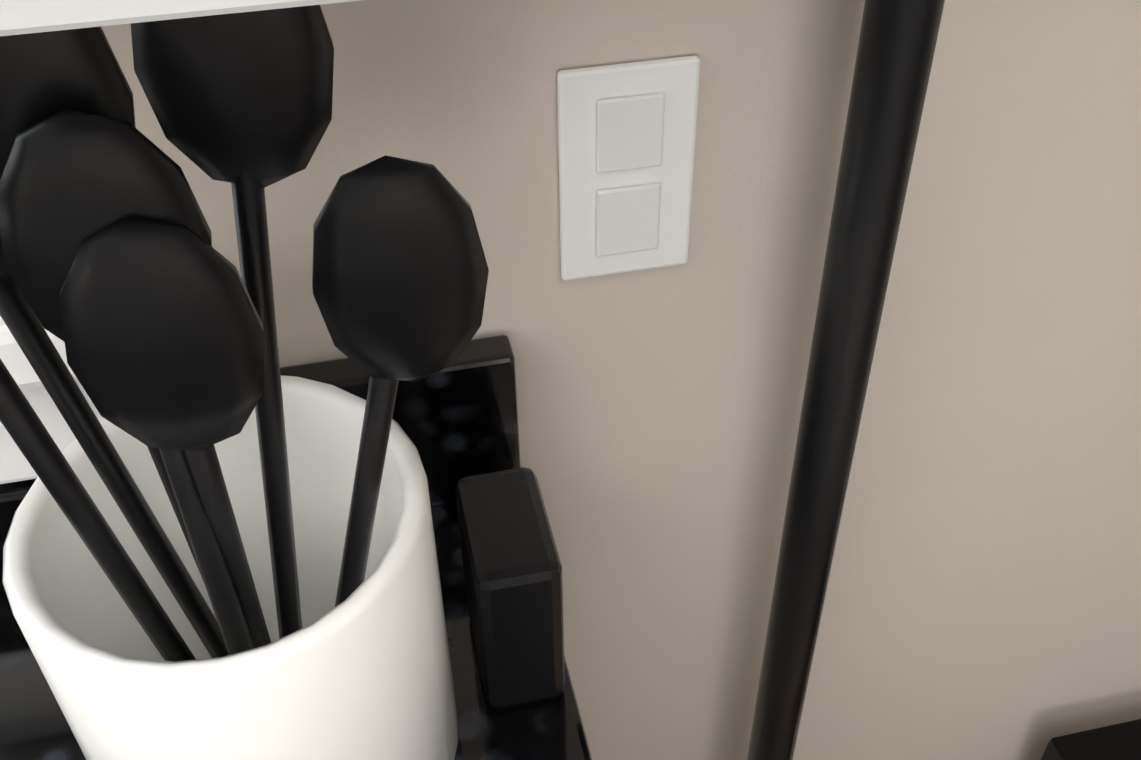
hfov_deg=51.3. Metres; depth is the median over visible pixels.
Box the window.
[0,316,102,483]
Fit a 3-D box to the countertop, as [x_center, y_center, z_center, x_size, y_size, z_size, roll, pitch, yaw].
[-1.549,0.512,0.236,3.250,0.035,0.637,-9,41,-9]
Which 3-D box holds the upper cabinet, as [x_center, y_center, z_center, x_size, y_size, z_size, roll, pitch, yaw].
[-0.074,-0.547,-0.030,0.236,1.025,0.327,-9,41,-9]
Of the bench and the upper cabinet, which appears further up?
the upper cabinet
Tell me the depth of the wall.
0.71 m
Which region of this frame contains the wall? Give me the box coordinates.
[101,0,1140,759]
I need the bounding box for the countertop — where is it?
[0,460,591,759]
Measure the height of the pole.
1.779 m
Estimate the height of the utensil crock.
0.400 m
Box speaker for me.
[455,467,564,707]
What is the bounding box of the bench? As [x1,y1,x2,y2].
[1041,719,1140,759]
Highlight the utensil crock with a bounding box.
[0,5,488,759]
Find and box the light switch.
[557,55,700,280]
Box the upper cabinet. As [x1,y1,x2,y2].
[0,0,361,35]
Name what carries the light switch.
attached to the wall
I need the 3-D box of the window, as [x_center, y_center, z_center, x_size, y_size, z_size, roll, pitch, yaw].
[-0.957,-0.328,0.192,1.511,1.155,0.220,-9,41,-9]
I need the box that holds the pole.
[747,0,944,759]

